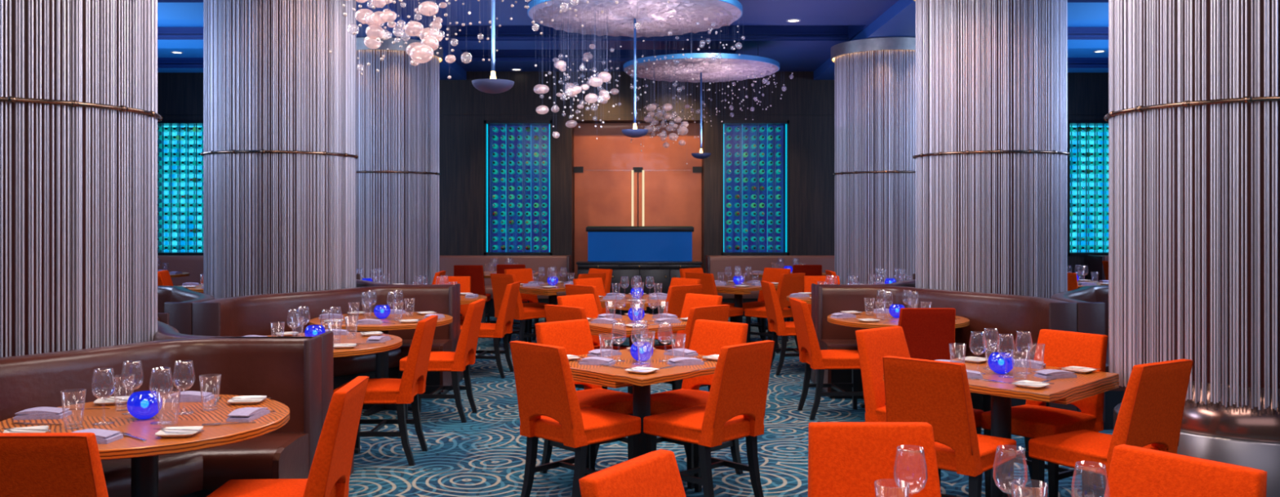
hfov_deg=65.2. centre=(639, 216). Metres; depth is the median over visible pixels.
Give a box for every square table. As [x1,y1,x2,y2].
[519,282,604,343]
[568,348,717,456]
[588,314,687,415]
[599,293,666,310]
[715,281,777,342]
[883,356,1119,496]
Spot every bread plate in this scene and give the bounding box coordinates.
[3,425,48,432]
[93,395,129,405]
[155,426,203,438]
[182,285,195,288]
[227,395,266,404]
[275,331,299,336]
[323,319,343,323]
[333,343,356,348]
[346,311,365,315]
[360,331,382,336]
[399,319,417,323]
[417,311,435,315]
[460,292,473,295]
[541,285,557,288]
[567,354,581,360]
[624,366,659,374]
[625,323,647,328]
[627,299,646,302]
[702,354,719,360]
[734,284,749,287]
[798,292,811,294]
[840,311,862,314]
[857,318,879,322]
[957,356,987,363]
[1012,380,1050,389]
[1061,365,1097,373]
[1078,279,1091,281]
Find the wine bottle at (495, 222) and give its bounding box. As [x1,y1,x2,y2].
[492,219,498,225]
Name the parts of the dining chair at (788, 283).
leg, seat, leg, leg, backrest, leg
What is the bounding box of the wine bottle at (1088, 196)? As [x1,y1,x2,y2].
[1081,194,1093,199]
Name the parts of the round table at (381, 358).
pedestal post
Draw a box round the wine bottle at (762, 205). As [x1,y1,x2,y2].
[759,202,764,208]
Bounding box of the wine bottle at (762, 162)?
[759,160,764,166]
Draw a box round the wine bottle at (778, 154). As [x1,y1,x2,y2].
[775,151,781,157]
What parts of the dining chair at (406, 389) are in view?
leg, seat, leg, backrest, leg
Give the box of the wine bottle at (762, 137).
[759,135,764,141]
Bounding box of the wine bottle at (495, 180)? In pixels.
[492,177,498,182]
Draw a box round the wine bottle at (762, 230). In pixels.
[759,227,764,233]
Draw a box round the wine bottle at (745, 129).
[742,126,748,133]
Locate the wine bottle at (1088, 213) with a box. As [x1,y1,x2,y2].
[1082,211,1093,216]
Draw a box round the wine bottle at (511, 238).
[508,236,515,241]
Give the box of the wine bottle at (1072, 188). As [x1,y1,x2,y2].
[1070,186,1075,191]
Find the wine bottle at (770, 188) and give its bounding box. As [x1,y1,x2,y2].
[766,186,773,191]
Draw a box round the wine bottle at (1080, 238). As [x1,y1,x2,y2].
[1073,236,1084,241]
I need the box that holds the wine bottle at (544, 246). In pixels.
[542,244,547,250]
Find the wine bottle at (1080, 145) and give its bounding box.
[1073,143,1084,149]
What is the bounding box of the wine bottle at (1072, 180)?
[1070,177,1075,182]
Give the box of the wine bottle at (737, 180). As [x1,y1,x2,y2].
[733,177,740,182]
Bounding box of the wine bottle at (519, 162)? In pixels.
[516,160,522,166]
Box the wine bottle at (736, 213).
[733,211,739,216]
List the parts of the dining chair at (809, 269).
backrest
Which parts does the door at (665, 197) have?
handle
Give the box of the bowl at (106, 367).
[91,367,115,399]
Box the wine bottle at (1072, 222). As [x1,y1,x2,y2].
[1070,219,1075,225]
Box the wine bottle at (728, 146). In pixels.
[725,143,731,149]
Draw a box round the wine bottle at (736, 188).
[733,186,739,191]
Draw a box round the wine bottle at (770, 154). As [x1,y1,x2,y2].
[766,151,773,157]
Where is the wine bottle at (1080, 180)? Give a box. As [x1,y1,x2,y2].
[1073,177,1084,182]
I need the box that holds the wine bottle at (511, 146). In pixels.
[508,143,515,149]
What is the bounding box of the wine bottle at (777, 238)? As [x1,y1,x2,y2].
[775,236,781,241]
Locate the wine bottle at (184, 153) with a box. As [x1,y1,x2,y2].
[181,151,192,157]
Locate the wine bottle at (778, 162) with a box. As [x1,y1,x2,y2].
[775,160,781,166]
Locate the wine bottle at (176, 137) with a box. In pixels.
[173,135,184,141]
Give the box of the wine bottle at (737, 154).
[733,151,740,157]
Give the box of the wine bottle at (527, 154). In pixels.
[524,151,530,157]
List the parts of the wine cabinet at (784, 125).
rack post, rack post, rack post, rack post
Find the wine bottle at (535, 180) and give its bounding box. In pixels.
[533,177,539,182]
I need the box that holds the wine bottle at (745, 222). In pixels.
[742,219,748,225]
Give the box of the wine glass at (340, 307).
[328,306,342,340]
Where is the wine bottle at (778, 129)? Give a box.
[775,126,781,133]
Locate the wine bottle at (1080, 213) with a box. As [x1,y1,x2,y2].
[1073,211,1084,216]
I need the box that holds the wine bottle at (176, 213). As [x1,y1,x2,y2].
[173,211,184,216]
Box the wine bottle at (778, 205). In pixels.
[775,202,781,208]
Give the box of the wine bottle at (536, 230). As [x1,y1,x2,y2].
[533,227,539,233]
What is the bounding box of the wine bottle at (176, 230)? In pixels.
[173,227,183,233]
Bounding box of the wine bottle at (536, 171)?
[533,168,539,174]
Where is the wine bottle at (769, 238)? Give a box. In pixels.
[766,236,773,241]
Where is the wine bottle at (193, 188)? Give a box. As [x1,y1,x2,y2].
[189,186,200,191]
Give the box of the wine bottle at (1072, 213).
[1070,211,1075,216]
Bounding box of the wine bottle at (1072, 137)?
[1070,135,1075,140]
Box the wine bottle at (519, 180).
[516,177,522,182]
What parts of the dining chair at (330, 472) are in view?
seat, backrest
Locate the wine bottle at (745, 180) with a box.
[742,177,748,182]
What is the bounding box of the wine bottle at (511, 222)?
[508,219,515,225]
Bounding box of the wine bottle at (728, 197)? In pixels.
[725,194,731,199]
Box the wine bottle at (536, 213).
[533,211,539,216]
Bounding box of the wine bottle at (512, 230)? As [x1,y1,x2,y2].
[508,227,515,233]
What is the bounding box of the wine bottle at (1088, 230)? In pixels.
[1081,227,1093,233]
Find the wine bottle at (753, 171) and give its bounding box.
[750,168,756,174]
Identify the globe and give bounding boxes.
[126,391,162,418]
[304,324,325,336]
[361,278,372,281]
[373,305,390,318]
[546,276,558,285]
[627,307,644,321]
[630,342,653,361]
[631,287,643,297]
[733,275,743,284]
[783,266,792,272]
[884,278,896,284]
[888,304,904,317]
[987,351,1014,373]
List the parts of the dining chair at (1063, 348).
leg, leg, seat, leg, backrest, leg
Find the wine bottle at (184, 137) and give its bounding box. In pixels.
[181,135,192,141]
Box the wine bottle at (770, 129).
[766,126,773,133]
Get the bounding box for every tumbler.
[60,388,86,429]
[111,373,135,411]
[155,388,181,428]
[199,374,221,410]
[270,322,284,334]
[290,316,304,336]
[327,322,342,343]
[344,316,358,338]
[598,333,613,357]
[636,338,653,364]
[640,330,655,351]
[671,334,685,357]
[874,478,910,496]
[948,342,966,363]
[983,339,1000,367]
[1010,350,1029,380]
[1010,480,1048,496]
[1027,343,1044,372]
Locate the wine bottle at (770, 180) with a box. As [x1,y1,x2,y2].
[766,177,773,182]
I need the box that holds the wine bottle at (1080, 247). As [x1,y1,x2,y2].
[1073,244,1084,250]
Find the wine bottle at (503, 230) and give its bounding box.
[500,227,506,233]
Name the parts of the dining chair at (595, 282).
backrest, leg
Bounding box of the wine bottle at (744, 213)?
[742,211,748,216]
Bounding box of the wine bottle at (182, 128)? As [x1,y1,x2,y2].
[181,126,192,133]
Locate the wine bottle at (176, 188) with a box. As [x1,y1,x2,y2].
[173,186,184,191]
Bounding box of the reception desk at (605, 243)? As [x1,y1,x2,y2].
[586,226,693,261]
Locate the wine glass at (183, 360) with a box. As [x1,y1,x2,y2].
[172,360,195,414]
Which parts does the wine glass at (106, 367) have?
stem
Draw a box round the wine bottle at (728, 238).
[725,236,731,241]
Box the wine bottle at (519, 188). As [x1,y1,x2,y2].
[516,186,522,191]
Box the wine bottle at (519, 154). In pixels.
[516,151,522,157]
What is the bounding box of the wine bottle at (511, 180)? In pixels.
[508,177,515,182]
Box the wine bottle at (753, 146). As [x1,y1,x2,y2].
[750,143,756,149]
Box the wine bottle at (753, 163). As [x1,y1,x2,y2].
[750,160,756,166]
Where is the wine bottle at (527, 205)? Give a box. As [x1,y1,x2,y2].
[524,202,530,208]
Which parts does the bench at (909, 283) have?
panel, backrest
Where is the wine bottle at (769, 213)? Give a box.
[766,211,773,216]
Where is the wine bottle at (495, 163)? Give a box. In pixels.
[492,160,498,166]
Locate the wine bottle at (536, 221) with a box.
[533,219,539,224]
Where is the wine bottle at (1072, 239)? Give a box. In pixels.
[1070,236,1075,241]
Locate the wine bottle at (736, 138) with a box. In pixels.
[733,135,739,141]
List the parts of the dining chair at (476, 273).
backrest, leg, seat, leg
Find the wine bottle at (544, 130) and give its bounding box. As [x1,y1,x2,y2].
[542,126,547,133]
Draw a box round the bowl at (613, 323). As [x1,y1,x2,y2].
[611,323,626,343]
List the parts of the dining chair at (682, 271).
backrest, seat, leg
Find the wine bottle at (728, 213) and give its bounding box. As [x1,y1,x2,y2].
[725,211,731,216]
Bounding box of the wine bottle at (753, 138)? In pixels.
[750,135,756,141]
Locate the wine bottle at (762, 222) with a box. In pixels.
[759,219,764,225]
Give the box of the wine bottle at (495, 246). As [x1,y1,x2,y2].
[492,244,498,249]
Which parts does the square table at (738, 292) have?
pedestal post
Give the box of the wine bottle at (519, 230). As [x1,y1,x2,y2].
[516,227,522,233]
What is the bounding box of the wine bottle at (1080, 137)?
[1073,135,1084,141]
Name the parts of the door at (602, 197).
handle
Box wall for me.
[157,71,1108,280]
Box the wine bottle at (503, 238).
[500,236,506,241]
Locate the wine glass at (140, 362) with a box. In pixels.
[120,360,143,414]
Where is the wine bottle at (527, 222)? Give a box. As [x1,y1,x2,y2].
[524,219,530,225]
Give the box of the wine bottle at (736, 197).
[733,194,740,199]
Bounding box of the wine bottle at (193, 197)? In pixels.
[189,194,200,199]
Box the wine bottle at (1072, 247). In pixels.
[1070,244,1075,250]
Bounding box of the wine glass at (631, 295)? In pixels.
[630,294,641,323]
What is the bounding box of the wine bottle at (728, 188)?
[725,186,731,191]
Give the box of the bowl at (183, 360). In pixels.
[172,360,195,389]
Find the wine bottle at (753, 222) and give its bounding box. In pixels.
[750,219,756,225]
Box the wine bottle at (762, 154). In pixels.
[759,151,764,157]
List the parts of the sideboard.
door, drawer, door, drawer, door, door, drawer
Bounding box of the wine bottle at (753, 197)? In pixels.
[750,194,756,199]
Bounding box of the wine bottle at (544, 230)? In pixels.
[542,227,547,233]
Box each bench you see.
[0,335,321,496]
[153,312,354,475]
[157,255,203,286]
[157,285,215,334]
[191,284,456,394]
[355,273,463,382]
[439,254,571,316]
[705,254,834,316]
[809,273,915,383]
[814,284,1076,412]
[1050,284,1124,429]
[1087,254,1108,281]
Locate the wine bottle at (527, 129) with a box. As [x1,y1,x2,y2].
[524,126,530,133]
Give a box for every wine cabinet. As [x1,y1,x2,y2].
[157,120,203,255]
[484,120,551,255]
[721,120,789,255]
[1067,120,1108,256]
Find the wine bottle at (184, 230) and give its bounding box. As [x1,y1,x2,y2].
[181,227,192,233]
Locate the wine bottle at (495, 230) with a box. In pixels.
[492,227,498,233]
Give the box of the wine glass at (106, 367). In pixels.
[91,367,115,425]
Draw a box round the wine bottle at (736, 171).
[733,168,739,174]
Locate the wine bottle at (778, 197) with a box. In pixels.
[775,194,781,199]
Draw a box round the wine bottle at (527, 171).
[524,168,530,174]
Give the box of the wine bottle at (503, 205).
[500,202,506,208]
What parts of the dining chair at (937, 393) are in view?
backrest, leg, seat, leg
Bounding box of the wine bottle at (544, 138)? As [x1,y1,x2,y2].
[542,135,547,141]
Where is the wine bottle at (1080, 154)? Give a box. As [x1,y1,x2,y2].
[1073,151,1084,157]
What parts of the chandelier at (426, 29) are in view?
uplight pendant, pendant rod, lamp shade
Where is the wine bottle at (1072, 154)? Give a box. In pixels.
[1070,151,1075,157]
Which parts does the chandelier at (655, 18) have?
uplight pendant, pendant rod, lamp shade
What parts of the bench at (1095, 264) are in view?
backrest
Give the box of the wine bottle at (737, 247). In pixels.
[733,244,740,250]
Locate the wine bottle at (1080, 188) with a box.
[1073,186,1084,191]
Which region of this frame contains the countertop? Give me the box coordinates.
[586,226,693,231]
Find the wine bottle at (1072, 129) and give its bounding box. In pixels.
[1070,126,1075,132]
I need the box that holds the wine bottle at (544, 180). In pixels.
[542,177,547,182]
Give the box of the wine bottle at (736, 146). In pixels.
[733,143,739,149]
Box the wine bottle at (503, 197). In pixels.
[500,194,506,199]
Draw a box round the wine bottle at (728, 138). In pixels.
[725,135,731,141]
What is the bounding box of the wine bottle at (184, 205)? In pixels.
[181,202,192,208]
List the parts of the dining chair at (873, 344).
backrest, seat, leg, leg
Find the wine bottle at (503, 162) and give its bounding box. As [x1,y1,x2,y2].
[500,160,506,166]
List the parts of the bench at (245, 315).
backrest, seat, panel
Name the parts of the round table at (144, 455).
pedestal post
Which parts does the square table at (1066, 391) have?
pedestal post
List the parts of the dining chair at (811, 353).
leg, backrest, leg, seat, leg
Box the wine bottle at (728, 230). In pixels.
[725,227,731,233]
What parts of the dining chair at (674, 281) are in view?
backrest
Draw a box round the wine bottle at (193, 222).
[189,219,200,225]
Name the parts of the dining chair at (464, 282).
seat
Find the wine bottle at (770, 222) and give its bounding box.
[766,219,773,225]
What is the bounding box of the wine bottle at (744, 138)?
[742,135,748,141]
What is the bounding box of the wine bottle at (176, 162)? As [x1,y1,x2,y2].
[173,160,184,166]
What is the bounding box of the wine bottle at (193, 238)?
[189,236,200,241]
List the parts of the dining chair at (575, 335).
leg, backrest, leg, leg, seat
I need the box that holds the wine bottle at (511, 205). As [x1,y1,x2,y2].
[508,202,515,208]
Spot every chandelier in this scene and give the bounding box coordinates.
[328,0,669,93]
[527,0,744,139]
[622,32,793,164]
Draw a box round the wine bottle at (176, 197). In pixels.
[173,194,184,199]
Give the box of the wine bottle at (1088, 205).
[1081,202,1093,208]
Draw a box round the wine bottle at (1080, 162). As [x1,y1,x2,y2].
[1073,160,1084,166]
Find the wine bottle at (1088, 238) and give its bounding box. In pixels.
[1081,236,1093,241]
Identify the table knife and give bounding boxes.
[2,428,50,431]
[69,407,110,409]
[102,396,127,401]
[153,428,204,431]
[226,397,271,399]
[621,324,649,324]
[623,367,659,370]
[957,357,988,359]
[1008,382,1053,383]
[1058,367,1101,369]
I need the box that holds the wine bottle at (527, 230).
[524,227,530,233]
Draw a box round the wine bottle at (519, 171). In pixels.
[516,168,522,174]
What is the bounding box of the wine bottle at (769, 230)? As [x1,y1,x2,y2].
[766,227,773,233]
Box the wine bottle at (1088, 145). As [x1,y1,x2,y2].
[1081,143,1093,149]
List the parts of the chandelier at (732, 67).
uplight pendant, pendant rod, lamp shade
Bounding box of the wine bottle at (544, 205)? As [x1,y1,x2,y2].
[542,202,547,208]
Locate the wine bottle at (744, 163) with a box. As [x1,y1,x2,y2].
[742,160,748,166]
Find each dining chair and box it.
[0,432,108,496]
[157,270,173,286]
[157,275,163,285]
[206,376,368,496]
[333,315,438,466]
[399,298,485,422]
[431,271,445,284]
[434,275,471,325]
[453,265,490,323]
[460,281,520,377]
[489,273,546,346]
[496,264,528,320]
[504,268,557,342]
[509,340,640,496]
[535,319,632,473]
[544,304,632,415]
[556,293,626,389]
[564,284,630,346]
[573,277,629,347]
[577,272,605,285]
[578,448,685,496]
[588,268,613,295]
[642,284,702,346]
[643,340,774,496]
[650,319,747,488]
[652,277,701,346]
[652,293,722,391]
[674,304,730,390]
[679,267,733,322]
[684,272,742,323]
[742,267,791,342]
[744,272,805,353]
[760,280,799,375]
[786,264,822,321]
[789,297,863,420]
[803,275,839,315]
[808,422,941,496]
[825,270,836,275]
[855,325,983,486]
[882,355,1016,496]
[884,307,955,404]
[981,328,1107,496]
[1028,359,1193,496]
[1067,272,1078,291]
[1102,261,1108,279]
[1103,444,1266,496]
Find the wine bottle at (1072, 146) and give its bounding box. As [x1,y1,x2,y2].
[1070,143,1075,149]
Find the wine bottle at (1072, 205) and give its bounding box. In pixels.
[1070,202,1075,208]
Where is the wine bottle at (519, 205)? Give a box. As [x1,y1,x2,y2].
[516,202,522,208]
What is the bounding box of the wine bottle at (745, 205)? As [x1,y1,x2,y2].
[742,202,748,208]
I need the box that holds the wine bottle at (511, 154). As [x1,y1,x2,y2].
[508,151,515,157]
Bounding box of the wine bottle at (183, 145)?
[181,143,192,149]
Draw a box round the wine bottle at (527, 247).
[524,244,530,250]
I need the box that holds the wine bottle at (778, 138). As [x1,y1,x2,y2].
[775,135,781,141]
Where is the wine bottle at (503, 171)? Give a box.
[500,168,506,174]
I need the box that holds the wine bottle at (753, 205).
[750,202,756,208]
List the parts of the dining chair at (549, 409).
leg, backrest, leg, seat, leg, leg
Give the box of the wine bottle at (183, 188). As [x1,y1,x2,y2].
[181,186,192,191]
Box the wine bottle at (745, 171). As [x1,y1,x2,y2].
[742,168,748,174]
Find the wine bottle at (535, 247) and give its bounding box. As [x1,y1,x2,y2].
[533,244,539,250]
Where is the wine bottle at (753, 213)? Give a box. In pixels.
[750,211,756,216]
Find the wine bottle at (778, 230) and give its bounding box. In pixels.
[775,227,781,233]
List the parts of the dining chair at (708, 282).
backrest, seat, leg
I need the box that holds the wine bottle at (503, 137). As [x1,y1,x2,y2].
[500,135,506,141]
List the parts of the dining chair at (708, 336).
seat, leg, backrest, leg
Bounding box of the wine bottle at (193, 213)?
[189,211,200,216]
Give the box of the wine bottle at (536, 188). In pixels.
[533,186,539,191]
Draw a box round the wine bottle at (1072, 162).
[1070,160,1075,165]
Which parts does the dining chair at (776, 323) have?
leg, backrest, leg, seat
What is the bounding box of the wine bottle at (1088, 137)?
[1081,135,1093,141]
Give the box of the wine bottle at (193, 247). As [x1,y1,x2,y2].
[189,244,200,250]
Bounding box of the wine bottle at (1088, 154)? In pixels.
[1081,151,1093,157]
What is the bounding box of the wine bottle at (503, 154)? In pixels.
[500,151,506,157]
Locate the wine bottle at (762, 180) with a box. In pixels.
[759,177,764,182]
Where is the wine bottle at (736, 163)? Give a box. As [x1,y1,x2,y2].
[733,160,739,166]
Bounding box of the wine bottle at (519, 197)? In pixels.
[516,194,522,199]
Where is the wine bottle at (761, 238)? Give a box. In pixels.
[759,236,764,241]
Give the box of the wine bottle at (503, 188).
[500,186,506,191]
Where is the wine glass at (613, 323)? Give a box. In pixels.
[611,323,626,361]
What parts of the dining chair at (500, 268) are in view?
backrest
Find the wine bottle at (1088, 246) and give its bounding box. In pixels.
[1082,244,1093,250]
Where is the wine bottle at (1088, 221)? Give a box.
[1081,219,1093,225]
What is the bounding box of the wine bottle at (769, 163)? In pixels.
[766,160,773,166]
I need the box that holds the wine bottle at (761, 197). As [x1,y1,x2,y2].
[759,194,764,199]
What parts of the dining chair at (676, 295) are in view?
seat, leg, leg, backrest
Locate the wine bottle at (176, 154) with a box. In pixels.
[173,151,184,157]
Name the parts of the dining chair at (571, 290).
backrest, seat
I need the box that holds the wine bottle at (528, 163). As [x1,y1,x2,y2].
[524,160,530,166]
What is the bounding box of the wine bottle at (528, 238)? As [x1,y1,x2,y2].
[524,236,530,241]
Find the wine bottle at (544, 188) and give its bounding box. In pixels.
[542,186,547,191]
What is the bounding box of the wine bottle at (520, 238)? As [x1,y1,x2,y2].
[516,236,522,241]
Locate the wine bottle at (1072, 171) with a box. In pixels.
[1070,168,1075,174]
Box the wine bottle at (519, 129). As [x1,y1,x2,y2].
[516,126,522,133]
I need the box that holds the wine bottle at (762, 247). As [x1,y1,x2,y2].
[759,244,764,250]
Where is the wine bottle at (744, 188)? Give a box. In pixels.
[742,186,748,191]
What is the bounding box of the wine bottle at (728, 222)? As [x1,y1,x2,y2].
[725,219,731,224]
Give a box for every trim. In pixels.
[160,115,1105,115]
[355,0,466,79]
[583,169,692,170]
[813,0,915,79]
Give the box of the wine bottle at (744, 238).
[742,236,748,241]
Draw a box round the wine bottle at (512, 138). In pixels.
[508,135,515,141]
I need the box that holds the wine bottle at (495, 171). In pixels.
[492,168,498,174]
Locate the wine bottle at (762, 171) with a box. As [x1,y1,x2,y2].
[759,168,764,174]
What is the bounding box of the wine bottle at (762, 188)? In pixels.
[759,186,764,191]
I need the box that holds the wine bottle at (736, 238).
[733,236,739,241]
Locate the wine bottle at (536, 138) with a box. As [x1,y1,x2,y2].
[533,135,539,141]
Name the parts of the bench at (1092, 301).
backrest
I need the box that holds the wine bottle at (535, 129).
[533,126,539,133]
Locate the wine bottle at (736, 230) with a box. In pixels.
[733,227,740,233]
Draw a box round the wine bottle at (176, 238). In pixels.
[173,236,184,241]
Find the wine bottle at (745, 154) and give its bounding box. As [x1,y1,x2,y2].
[742,151,748,157]
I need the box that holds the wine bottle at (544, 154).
[542,151,547,157]
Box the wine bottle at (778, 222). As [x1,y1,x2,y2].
[775,219,781,225]
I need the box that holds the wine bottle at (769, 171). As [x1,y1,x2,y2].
[766,168,773,174]
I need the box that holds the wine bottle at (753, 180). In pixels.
[750,177,756,182]
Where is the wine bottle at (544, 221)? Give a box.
[542,219,547,224]
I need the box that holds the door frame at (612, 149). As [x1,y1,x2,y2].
[573,123,702,279]
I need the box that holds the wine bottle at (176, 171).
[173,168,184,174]
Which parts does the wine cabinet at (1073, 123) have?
rack post, rack post, rack post, rack post, rack post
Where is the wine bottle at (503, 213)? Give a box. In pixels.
[500,211,506,216]
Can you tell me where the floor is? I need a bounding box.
[348,316,1113,496]
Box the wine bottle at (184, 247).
[181,244,192,249]
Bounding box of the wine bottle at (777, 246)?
[775,244,781,249]
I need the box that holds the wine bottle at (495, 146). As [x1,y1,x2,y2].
[492,143,498,149]
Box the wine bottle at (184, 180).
[181,177,192,182]
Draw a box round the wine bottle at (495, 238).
[492,236,498,241]
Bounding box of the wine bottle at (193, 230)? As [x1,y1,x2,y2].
[189,227,200,233]
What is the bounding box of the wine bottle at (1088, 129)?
[1081,126,1093,133]
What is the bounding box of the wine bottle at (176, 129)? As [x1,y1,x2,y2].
[173,126,184,133]
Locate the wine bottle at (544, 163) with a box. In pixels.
[542,160,547,166]
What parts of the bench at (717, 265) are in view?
panel, backrest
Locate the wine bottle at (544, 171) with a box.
[542,168,547,174]
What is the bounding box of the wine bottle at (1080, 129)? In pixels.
[1073,126,1084,133]
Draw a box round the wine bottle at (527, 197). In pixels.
[524,194,530,199]
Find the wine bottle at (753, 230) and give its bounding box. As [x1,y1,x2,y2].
[750,227,756,233]
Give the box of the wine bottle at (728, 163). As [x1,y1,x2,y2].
[725,160,731,166]
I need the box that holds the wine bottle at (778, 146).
[775,143,781,149]
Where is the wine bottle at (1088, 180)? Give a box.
[1082,177,1093,182]
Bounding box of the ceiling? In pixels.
[157,0,1108,72]
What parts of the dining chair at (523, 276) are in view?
leg, backrest, leg, leg, seat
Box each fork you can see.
[11,422,62,425]
[119,431,146,441]
[201,421,256,426]
[213,395,222,404]
[356,342,386,344]
[982,379,1012,383]
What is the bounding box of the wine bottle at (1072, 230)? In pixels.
[1070,227,1075,233]
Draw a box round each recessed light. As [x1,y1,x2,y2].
[170,51,183,53]
[511,68,521,71]
[786,18,800,22]
[1093,49,1106,53]
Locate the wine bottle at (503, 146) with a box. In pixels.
[500,143,506,149]
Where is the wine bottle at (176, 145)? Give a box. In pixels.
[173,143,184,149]
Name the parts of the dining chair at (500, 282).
backrest, leg, seat, leg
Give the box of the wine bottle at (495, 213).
[492,211,498,216]
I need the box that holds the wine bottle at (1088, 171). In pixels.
[1081,168,1093,174]
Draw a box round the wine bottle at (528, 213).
[524,211,530,216]
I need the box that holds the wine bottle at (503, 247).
[500,244,506,250]
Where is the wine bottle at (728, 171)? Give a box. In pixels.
[725,168,731,174]
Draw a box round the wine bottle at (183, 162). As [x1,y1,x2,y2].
[181,160,192,166]
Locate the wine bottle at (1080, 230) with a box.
[1073,227,1084,233]
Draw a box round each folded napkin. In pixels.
[13,406,71,419]
[71,428,123,444]
[164,391,214,402]
[169,271,182,274]
[182,282,199,285]
[226,407,270,422]
[318,313,343,319]
[324,328,348,335]
[355,319,382,324]
[365,336,391,342]
[390,309,406,314]
[423,314,444,319]
[464,293,478,297]
[522,283,540,286]
[528,280,544,284]
[578,356,615,365]
[586,348,621,357]
[590,317,617,324]
[596,313,622,319]
[602,295,622,299]
[605,293,626,296]
[648,293,667,296]
[650,295,666,299]
[652,313,677,318]
[653,318,680,324]
[663,348,697,357]
[666,356,704,365]
[714,280,726,283]
[715,282,726,285]
[746,280,759,283]
[751,271,763,273]
[751,282,760,285]
[789,293,809,297]
[830,312,856,318]
[873,281,884,284]
[873,308,889,313]
[934,359,961,363]
[966,369,982,378]
[1013,359,1045,368]
[1034,368,1076,379]
[1078,282,1097,285]
[1098,280,1108,283]
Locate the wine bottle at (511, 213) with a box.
[508,211,515,216]
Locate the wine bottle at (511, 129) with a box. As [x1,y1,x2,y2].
[508,126,515,133]
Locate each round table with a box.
[0,394,289,496]
[168,271,189,277]
[177,284,203,292]
[264,332,402,453]
[309,311,452,416]
[460,294,487,304]
[481,271,541,324]
[749,271,826,321]
[786,294,811,304]
[826,311,969,408]
[1077,280,1105,287]
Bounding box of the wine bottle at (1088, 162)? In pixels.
[1081,160,1093,166]
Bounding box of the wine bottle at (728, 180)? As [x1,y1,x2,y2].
[725,177,731,182]
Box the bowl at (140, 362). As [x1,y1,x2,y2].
[120,360,143,390]
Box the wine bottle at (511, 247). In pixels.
[508,244,515,250]
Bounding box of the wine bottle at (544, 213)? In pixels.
[542,211,547,216]
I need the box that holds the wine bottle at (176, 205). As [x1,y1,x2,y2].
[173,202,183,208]
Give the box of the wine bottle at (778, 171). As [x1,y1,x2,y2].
[775,168,781,174]
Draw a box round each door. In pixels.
[573,166,637,279]
[638,166,702,261]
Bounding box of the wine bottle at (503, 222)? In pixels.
[500,219,506,225]
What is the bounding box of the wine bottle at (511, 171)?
[508,168,515,174]
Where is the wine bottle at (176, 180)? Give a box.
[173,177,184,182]
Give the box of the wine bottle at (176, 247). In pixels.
[173,244,184,250]
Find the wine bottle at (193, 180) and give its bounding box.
[189,177,200,182]
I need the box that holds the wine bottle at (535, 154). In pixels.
[533,151,539,157]
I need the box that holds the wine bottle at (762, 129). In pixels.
[759,126,764,133]
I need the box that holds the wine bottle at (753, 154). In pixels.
[750,151,756,157]
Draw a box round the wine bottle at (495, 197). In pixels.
[492,194,498,199]
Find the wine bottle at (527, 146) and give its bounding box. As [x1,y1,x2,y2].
[524,143,530,149]
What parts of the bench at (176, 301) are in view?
backrest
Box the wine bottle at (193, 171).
[189,168,200,174]
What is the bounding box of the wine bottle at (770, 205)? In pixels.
[766,202,773,208]
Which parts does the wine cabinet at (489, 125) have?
rack post, rack post, rack post, rack post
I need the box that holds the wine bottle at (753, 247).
[750,244,756,250]
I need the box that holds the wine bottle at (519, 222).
[516,219,522,225]
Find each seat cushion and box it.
[101,437,293,496]
[256,433,301,446]
[333,339,446,377]
[484,285,566,298]
[717,290,759,298]
[824,339,1025,359]
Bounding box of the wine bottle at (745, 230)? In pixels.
[742,227,748,233]
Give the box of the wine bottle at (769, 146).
[766,143,773,149]
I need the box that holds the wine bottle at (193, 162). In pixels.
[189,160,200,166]
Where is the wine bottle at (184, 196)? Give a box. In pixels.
[181,194,192,199]
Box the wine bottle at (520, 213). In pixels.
[516,211,522,216]
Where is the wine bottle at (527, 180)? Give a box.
[524,177,530,182]
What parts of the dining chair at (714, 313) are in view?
leg, backrest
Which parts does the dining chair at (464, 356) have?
leg, leg, seat, leg, backrest, leg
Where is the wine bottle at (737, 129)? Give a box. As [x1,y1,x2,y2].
[733,126,740,133]
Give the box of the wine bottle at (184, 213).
[181,211,192,216]
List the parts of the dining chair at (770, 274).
seat, leg, leg, backrest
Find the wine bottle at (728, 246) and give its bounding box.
[725,244,731,250]
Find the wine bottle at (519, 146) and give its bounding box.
[516,143,522,149]
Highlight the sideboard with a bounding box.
[576,261,702,315]
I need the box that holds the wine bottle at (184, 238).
[181,236,192,241]
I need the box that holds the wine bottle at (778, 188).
[775,186,781,191]
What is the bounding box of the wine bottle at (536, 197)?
[533,194,539,199]
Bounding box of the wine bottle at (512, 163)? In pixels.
[508,160,515,166]
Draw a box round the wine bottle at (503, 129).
[500,126,506,133]
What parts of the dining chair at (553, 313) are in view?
backrest, leg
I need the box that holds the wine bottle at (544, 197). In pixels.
[542,194,547,199]
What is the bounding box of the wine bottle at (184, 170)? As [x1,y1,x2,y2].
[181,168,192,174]
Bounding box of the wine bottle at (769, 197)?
[766,194,773,199]
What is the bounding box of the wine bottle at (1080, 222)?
[1073,219,1084,225]
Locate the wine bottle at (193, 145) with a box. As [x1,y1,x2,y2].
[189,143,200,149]
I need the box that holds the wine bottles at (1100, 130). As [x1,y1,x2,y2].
[1089,126,1108,250]
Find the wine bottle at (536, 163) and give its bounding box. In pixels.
[533,160,539,166]
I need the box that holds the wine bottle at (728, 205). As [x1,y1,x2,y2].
[725,202,731,208]
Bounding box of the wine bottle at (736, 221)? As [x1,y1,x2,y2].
[733,219,740,224]
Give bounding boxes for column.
[0,0,162,357]
[200,0,359,299]
[355,37,443,284]
[831,37,915,284]
[912,0,1070,298]
[1103,0,1279,496]
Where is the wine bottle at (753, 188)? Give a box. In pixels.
[750,186,756,191]

